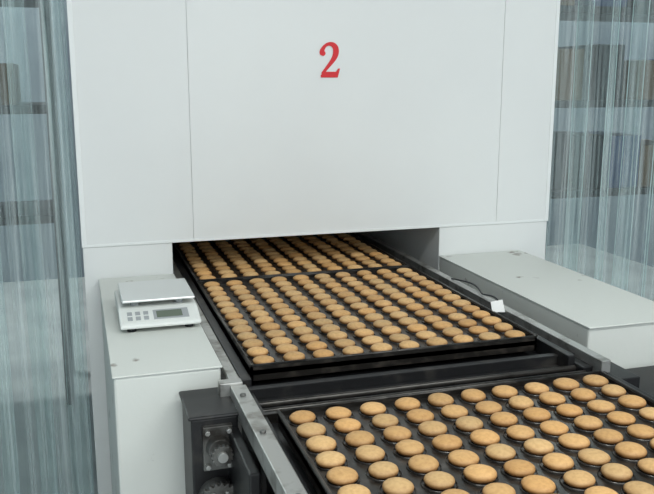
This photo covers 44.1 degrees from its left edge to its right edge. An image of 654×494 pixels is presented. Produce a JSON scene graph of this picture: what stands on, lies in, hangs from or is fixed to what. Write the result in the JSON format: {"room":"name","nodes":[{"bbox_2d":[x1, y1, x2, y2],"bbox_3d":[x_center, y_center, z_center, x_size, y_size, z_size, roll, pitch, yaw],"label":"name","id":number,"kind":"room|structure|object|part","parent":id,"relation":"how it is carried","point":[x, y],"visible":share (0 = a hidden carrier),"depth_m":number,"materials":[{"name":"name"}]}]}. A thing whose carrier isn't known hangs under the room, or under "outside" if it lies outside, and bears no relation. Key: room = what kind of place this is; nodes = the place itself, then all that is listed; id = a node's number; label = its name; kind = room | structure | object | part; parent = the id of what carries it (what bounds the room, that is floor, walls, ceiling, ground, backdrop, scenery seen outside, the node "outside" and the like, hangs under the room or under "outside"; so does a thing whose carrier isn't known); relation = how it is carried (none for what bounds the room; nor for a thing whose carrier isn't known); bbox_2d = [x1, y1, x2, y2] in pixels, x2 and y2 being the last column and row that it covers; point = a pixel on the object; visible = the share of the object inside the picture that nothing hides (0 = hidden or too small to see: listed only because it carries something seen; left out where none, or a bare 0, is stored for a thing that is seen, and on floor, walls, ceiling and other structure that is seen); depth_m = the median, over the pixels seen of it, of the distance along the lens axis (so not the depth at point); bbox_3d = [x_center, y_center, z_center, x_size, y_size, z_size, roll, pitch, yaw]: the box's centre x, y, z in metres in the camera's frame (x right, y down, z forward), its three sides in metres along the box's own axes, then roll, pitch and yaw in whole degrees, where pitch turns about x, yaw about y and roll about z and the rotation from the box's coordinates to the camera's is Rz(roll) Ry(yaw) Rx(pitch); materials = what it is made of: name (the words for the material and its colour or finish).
{"room":"processing plant","nodes":[
{"label":"processing plant","id":0,"kind":"room"},
{"bbox_2d":[0,0,593,282],"bbox_3d":[-0.809,-1.500,6.515,6.800,3.400,0.050,-4,12,-17],"label":"wall","id":1,"kind":"structure","parent":0,"point":[24,156],"depth_m":6.24,"materials":[{"name":"paint"}]},
{"bbox_2d":[0,244,653,493],"bbox_3d":[0.615,1.123,2.350,6.800,0.050,9.600,-4,12,-17],"label":"floor","id":2,"kind":"structure","parent":0,"point":[26,441],"depth_m":4.27,"materials":[{"name":"concrete"}]},
{"bbox_2d":[0,0,74,404],"bbox_3d":[-1.980,-0.364,3.736,1.420,2.300,0.500,-4,12,-17],"label":"storage rack","id":3,"kind":"object","parent":2,"relation":"on","point":[29,211],"visible":1,"depth_m":3.74,"materials":[{"name":"black metal"}]},
{"bbox_2d":[99,274,221,493],"bbox_3d":[-0.502,0.632,2.377,0.248,0.900,0.957,-4,12,-17],"label":"housing","id":4,"kind":"object","parent":2,"relation":"on","point":[146,369],"depth_m":1.88,"materials":[{"name":"white metal"}]},
{"bbox_2d":[114,278,200,331],"bbox_3d":[-0.480,0.161,2.265,0.211,0.068,0.300,-4,12,-17],"label":"digital scale","id":5,"kind":"object","parent":4,"relation":"on","point":[166,302],"visible":1,"depth_m":2.20,"materials":[{"name":"white plastic"}]},
{"bbox_3d":[-0.448,0.182,2.163,0.190,0.020,0.066,-4,12,-17],"label":"display panel","id":6,"kind":"part","parent":5,"relation":"part of","materials":[{"name":"white plastic"}]},
{"bbox_2d":[66,0,559,493],"bbox_3d":[-0.251,-0.397,3.771,1.752,2.350,1.903,-4,12,-17],"label":"oven","id":7,"kind":"object","parent":2,"relation":"on","point":[422,128],"visible":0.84,"depth_m":2.81,"materials":[{"name":"grey metal"}]},
{"bbox_2d":[66,0,559,247],"bbox_3d":[-0.251,-0.890,3.669,1.752,1.342,1.902,-4,12,-17],"label":"hood","id":8,"kind":"object","parent":7,"relation":"attached to","point":[195,120],"depth_m":2.80,"materials":[{"name":"white metal"}]},
{"bbox_2d":[172,232,653,493],"bbox_3d":[0.206,0.572,2.687,1.502,0.892,3.775,-4,12,-17],"label":"conveyor","id":9,"kind":"object","parent":2,"relation":"on","point":[218,459],"visible":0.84,"depth_m":1.84,"materials":[{"name":"black metal"}]},
{"bbox_2d":[172,233,408,288],"bbox_3d":[-0.191,0.025,3.159,0.758,0.040,0.834,-4,12,-17],"label":"baking tray","id":10,"kind":"object","parent":9,"relation":"on","point":[183,259],"visible":0.29,"depth_m":3.02,"materials":[{"name":"black metal"}]},
{"bbox_2d":[176,233,401,279],"bbox_3d":[-0.191,0.009,3.156,0.730,0.018,0.808,-4,12,-17],"label":"cookies","id":11,"kind":"object","parent":10,"relation":"on","point":[198,265],"visible":0.82,"depth_m":3.03,"materials":[{"name":"brown food"}]},
{"bbox_2d":[197,266,536,380],"bbox_3d":[0.059,0.189,2.367,0.758,0.040,0.834,-4,12,-17],"label":"baking tray","id":12,"kind":"object","parent":9,"relation":"on","point":[280,368],"visible":0.36,"depth_m":2.10,"materials":[{"name":"black metal"}]},
{"bbox_2d":[204,268,524,363],"bbox_3d":[0.059,0.173,2.364,0.731,0.018,0.810,-4,12,-17],"label":"cookies","id":13,"kind":"object","parent":12,"relation":"on","point":[239,326],"visible":0.99,"depth_m":2.27,"materials":[{"name":"brown food"}]},
{"bbox_2d":[277,370,653,493],"bbox_3d":[0.384,0.402,1.339,0.758,0.040,0.834,-4,12,-17],"label":"baking tray","id":14,"kind":"object","parent":9,"relation":"on","point":[316,474],"visible":0.49,"depth_m":1.51,"materials":[{"name":"black metal"}]},
{"bbox_2d":[289,374,653,493],"bbox_3d":[0.383,0.386,1.335,0.730,0.018,0.810,-4,12,-17],"label":"cookies","id":15,"kind":"object","parent":14,"relation":"on","point":[339,475],"visible":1,"depth_m":1.48,"materials":[{"name":"brown food"}]},
{"bbox_2d":[451,278,497,299],"bbox_3d":[0.475,0.133,2.574,0.027,0.014,0.326,-4,12,-17],"label":"power cable","id":16,"kind":"object","parent":9,"relation":"on","point":[476,286],"visible":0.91,"depth_m":2.58,"materials":[{"name":"black plastic"}]},
{"bbox_2d":[491,300,504,311],"bbox_3d":[0.504,0.172,2.369,0.044,0.032,0.027,-1,12,-6],"label":"paper tag","id":17,"kind":"object","parent":9,"relation":"on","point":[497,306],"visible":0.89,"depth_m":2.37,"materials":[{"name":"white paper"}]},
{"bbox_2d":[550,0,653,198],"bbox_3d":[1.856,-0.604,4.896,1.750,2.300,0.500,-4,12,-17],"label":"storage rack","id":18,"kind":"object","parent":2,"relation":"on","point":[600,57],"visible":0.59,"depth_m":4.55,"materials":[{"name":"black"}]},
{"bbox_2d":[439,250,653,368],"bbox_3d":[0.727,0.555,2.750,0.344,0.900,0.954,-4,12,-17],"label":"housing","id":19,"kind":"object","parent":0,"point":[617,324],"depth_m":2.45,"materials":[{"name":"white metal"}]},
{"bbox_2d":[580,21,653,266],"bbox_3d":[3.880,-0.776,3.014,0.050,3.400,9.650,-4,12,-17],"label":"wall","id":20,"kind":"structure","parent":0,"point":[602,31],"depth_m":7.11,"materials":[{"name":"paint"}]},
{"bbox_2d":[628,213,632,273],"bbox_3d":[1.234,-0.021,3.349,0.005,0.251,0.074,-4,12,-17],"label":"curtain","id":21,"kind":"object","parent":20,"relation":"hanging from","point":[632,213],"depth_m":3.35,"materials":[{"name":"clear plastic"}]},
{"bbox_2d":[641,149,653,296],"bbox_3d":[1.311,-0.100,3.357,0.016,0.613,0.074,-4,12,-17],"label":"curtain","id":22,"kind":"object","parent":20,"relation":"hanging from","point":[653,149],"depth_m":3.38,"materials":[{"name":"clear plastic"}]},
{"bbox_3d":[0.615,-2.256,1.651,6.800,0.050,9.600,-4,12,-17],"label":"ceiling","id":23,"kind":"structure","parent":0,"visible":0},
{"bbox_2d":[0,0,93,493],"bbox_3d":[-1.853,-0.634,2.252,2.158,3.370,0.083,-4,12,-17],"label":"curtain","id":24,"kind":"object","parent":23,"relation":"hanging from","point":[59,0],"visible":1,"depth_m":2.69,"materials":[{"name":"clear plastic"}]},
{"bbox_2d":[627,0,634,90],"bbox_3d":[1.167,-0.787,3.169,0.005,0.339,0.074,-4,12,-17],"label":"curtain","id":25,"kind":"object","parent":23,"relation":"hanging from","point":[634,0],"depth_m":3.19,"materials":[{"name":"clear plastic"}]},
{"bbox_2d":[633,3,649,208],"bbox_3d":[1.235,-0.556,3.238,0.006,0.801,0.074,-4,12,-17],"label":"curtain","id":26,"kind":"object","parent":23,"relation":"hanging from","point":[649,3],"depth_m":3.24,"materials":[{"name":"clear plastic"}]}
]}

